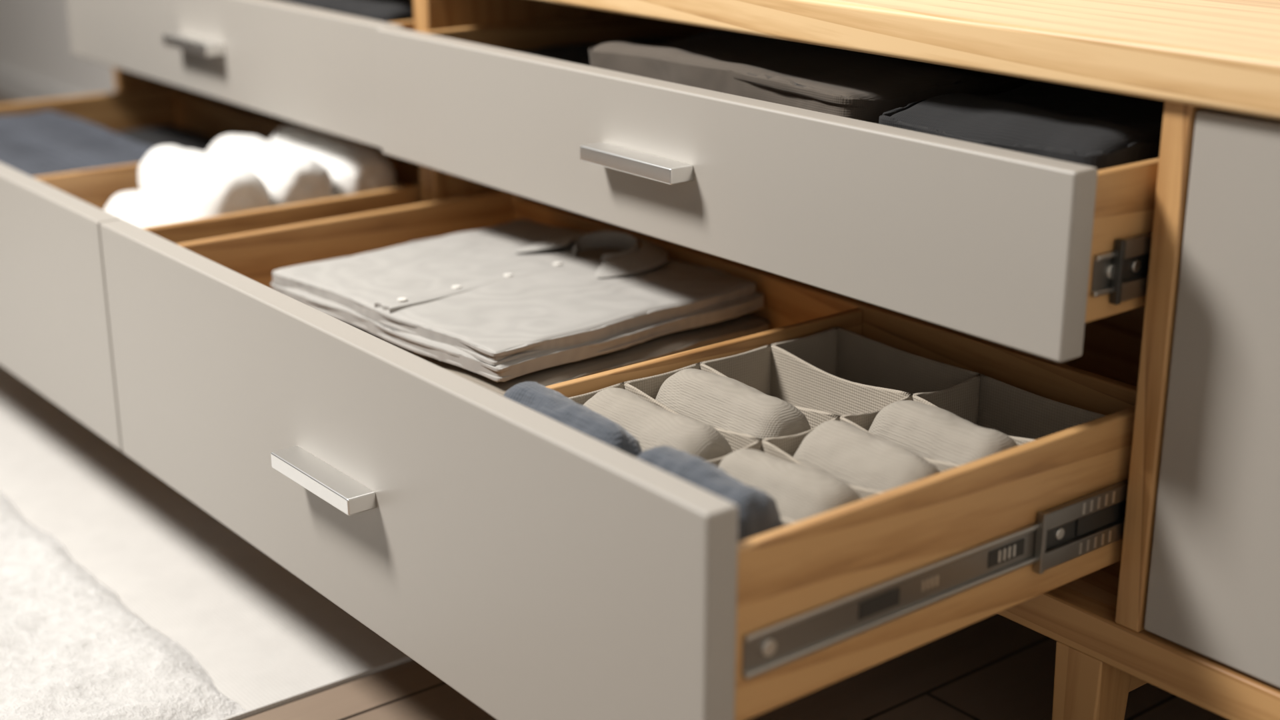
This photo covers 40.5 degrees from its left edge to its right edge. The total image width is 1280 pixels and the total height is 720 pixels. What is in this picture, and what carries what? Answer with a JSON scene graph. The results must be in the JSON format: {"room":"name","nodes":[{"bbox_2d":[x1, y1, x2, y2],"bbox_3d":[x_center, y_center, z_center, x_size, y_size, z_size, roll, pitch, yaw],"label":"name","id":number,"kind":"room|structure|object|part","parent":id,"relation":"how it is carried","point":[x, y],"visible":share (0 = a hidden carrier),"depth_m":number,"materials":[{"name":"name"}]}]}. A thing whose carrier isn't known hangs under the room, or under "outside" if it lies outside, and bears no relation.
{"room":"bedroom","nodes":[
{"label":"bedroom","id":0,"kind":"room"},
{"bbox_2d":[0,0,115,95],"bbox_3d":[-0.180,-1.581,3.287,0.140,3.000,14.000,-14,23,-36],"label":"wall","id":1,"kind":"structure","parent":0,"point":[35,42],"depth_m":5.70,"materials":[{"name":"white paint"}]},
{"bbox_2d":[0,68,78,101],"bbox_3d":[0.692,0.185,2.584,0.016,0.090,11.000,-14,23,-36],"label":"baseboard","id":2,"kind":"structure","parent":1,"relation":"attached to","point":[18,87],"depth_m":5.89,"materials":[{"name":"white paint"}]},
{"bbox_2d":[104,190,197,227],"bbox_3d":[-0.723,-0.183,2.668,0.114,0.113,0.342,-14,23,-36],"label":"rolled towel","id":3,"kind":"object","parent":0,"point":[141,209],"depth_m":2.66,"materials":[{"name":"white fabric"}]},
{"bbox_2d":[0,94,1227,719],"bbox_3d":[-3.226,0.628,1.470,7.720,0.050,14.000,-14,23,-36],"label":"floor","id":4,"kind":"structure","parent":0,"point":[995,667],"depth_m":2.08,"materials":[{"name":"brown wood"}]},
{"bbox_2d":[0,364,411,719],"bbox_3d":[-2.051,0.239,2.489,2.515,0.046,2.755,-14,23,-36],"label":"area rug","id":5,"kind":"object","parent":4,"relation":"on","point":[122,597],"visible":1,"depth_m":2.27,"materials":[{"name":"fabric"}]},
{"bbox_2d":[0,0,1279,719],"bbox_3d":[-0.047,-0.133,2.395,1.232,0.812,3.225,-14,23,-36],"label":"dresser","id":6,"kind":"object","parent":4,"relation":"on","point":[537,567],"visible":0.7,"depth_m":1.75,"materials":[{"name":"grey wood"}]},
{"bbox_2d":[0,110,155,177],"bbox_3d":[-1.064,-0.331,3.092,0.352,0.135,0.624,-14,23,-36],"label":"clothes","id":7,"kind":"object","parent":6,"relation":"on","point":[46,142],"visible":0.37,"depth_m":3.03,"materials":[{"name":"blue fabric"}]},
{"bbox_2d":[116,124,215,151],"bbox_3d":[-0.835,-0.360,3.278,0.186,0.074,0.608,-14,23,-36],"label":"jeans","id":8,"kind":"object","parent":6,"relation":"on","point":[157,136],"visible":0.17,"depth_m":3.39,"materials":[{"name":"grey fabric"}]},
{"bbox_3d":[-0.812,-0.637,3.710,0.640,0.581,0.030,-14,23,-36],"label":"panel","id":9,"kind":"part","parent":6,"relation":"part of","materials":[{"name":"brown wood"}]},
{"bbox_2d":[104,123,403,227],"bbox_3d":[-0.639,-0.244,2.733,0.580,0.187,0.369,-14,23,-36],"label":"rolled towels","id":10,"kind":"object","parent":6,"relation":"on","point":[299,163],"visible":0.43,"depth_m":2.67,"materials":[{"name":"white fabric"}]},
{"bbox_2d":[331,192,343,197],"bbox_3d":[-0.554,-0.235,2.821,0.113,0.114,0.343,-14,23,-36],"label":"rolled towel","id":11,"kind":"object","parent":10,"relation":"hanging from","point":[333,195],"depth_m":2.71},
{"bbox_2d":[275,0,413,22],"bbox_3d":[-0.371,-0.555,2.905,0.422,0.140,0.448,-14,23,-36],"label":"folded clothes","id":12,"kind":"object","parent":6,"relation":"on","point":[385,11],"visible":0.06,"depth_m":2.69,"materials":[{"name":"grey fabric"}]},
{"bbox_2d":[341,314,769,395],"bbox_3d":[-0.158,-0.028,2.257,0.459,0.085,0.523,-16,24,-40],"label":"t-shirts","id":13,"kind":"object","parent":6,"relation":"on","point":[745,325],"visible":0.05,"depth_m":2.07,"materials":[{"name":"beige fabric"}]},
{"bbox_2d":[270,218,763,382],"bbox_3d":[-0.163,-0.104,2.241,0.446,0.066,0.495,-16,24,-40],"label":"shirt","id":14,"kind":"object","parent":13,"relation":"on","point":[505,302],"visible":0.99,"depth_m":2.17,"materials":[{"name":"grey fabric"}]},
{"bbox_3d":[-0.074,-0.367,2.820,0.640,0.532,0.043,-14,23,-36],"label":"divider panel","id":15,"kind":"part","parent":6,"relation":"part of","materials":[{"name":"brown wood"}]},
{"bbox_2d":[515,36,680,65],"bbox_3d":[-0.049,-0.398,2.507,0.411,0.091,0.296,-14,23,-36],"label":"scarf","id":16,"kind":"object","parent":6,"relation":"on","point":[579,54],"visible":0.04,"depth_m":2.55,"materials":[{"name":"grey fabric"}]},
{"bbox_2d":[503,368,1017,541],"bbox_3d":[0.111,0.103,1.727,0.416,0.154,0.393,-14,23,-36],"label":"garments","id":17,"kind":"object","parent":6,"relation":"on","point":[765,488],"visible":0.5,"depth_m":1.68,"materials":[{"name":"fabric"}]},
{"bbox_3d":[0.176,-0.012,2.622,0.598,0.018,3.125,-14,23,-36],"label":"panel","id":18,"kind":"part","parent":6,"relation":"part of","materials":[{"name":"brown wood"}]},
{"bbox_2d":[588,29,1037,123],"bbox_3d":[0.220,-0.324,2.189,0.439,0.153,0.518,-14,23,-36],"label":"sweater","id":19,"kind":"object","parent":6,"relation":"on","point":[864,87],"visible":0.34,"depth_m":2.04,"materials":[{"name":"grey fabric"}]},
{"bbox_2d":[568,326,1105,525],"bbox_3d":[0.152,0.117,1.767,0.538,0.114,0.412,-14,23,-36],"label":"drawer organizer","id":20,"kind":"object","parent":6,"relation":"in","point":[837,373],"visible":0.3,"depth_m":1.91,"materials":[{"name":"fabric"}]},
{"bbox_2d":[878,80,1164,169],"bbox_3d":[0.490,-0.216,1.872,0.450,0.144,0.325,-14,23,-36],"label":"folded clothes","id":21,"kind":"object","parent":6,"relation":"on","point":[1100,130],"visible":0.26,"depth_m":1.77,"materials":[{"name":"grey fabric"}]},
{"bbox_3d":[0.478,0.382,1.846,0.060,0.181,0.060,-14,23,-36],"label":"leg","id":22,"kind":"part","parent":6,"relation":"part of","materials":[{"name":"brown wood"}]},
{"bbox_3d":[0.415,-0.309,2.723,0.012,0.581,3.125,-14,23,-36],"label":"panel","id":23,"kind":"part","parent":6,"relation":"part of","materials":[{"name":"brown wood"}]},
{"bbox_3d":[-0.069,0.064,2.442,0.032,0.049,3.125,-14,23,-36],"label":"rail","id":24,"kind":"part","parent":6,"relation":"part of","materials":[{"name":"brown wood"}]},
{"bbox_3d":[0.739,-0.045,1.849,0.640,0.532,0.030,-14,23,-36],"label":"divider panel","id":25,"kind":"part","parent":6,"relation":"part of","materials":[{"name":"brown wood"}]},
{"bbox_3d":[0.704,0.097,1.423,0.022,0.521,0.623,-14,23,-36],"label":"cabinet door","id":26,"kind":"part","parent":6,"relation":"part of","materials":[{"name":"grey paint"}]}
]}

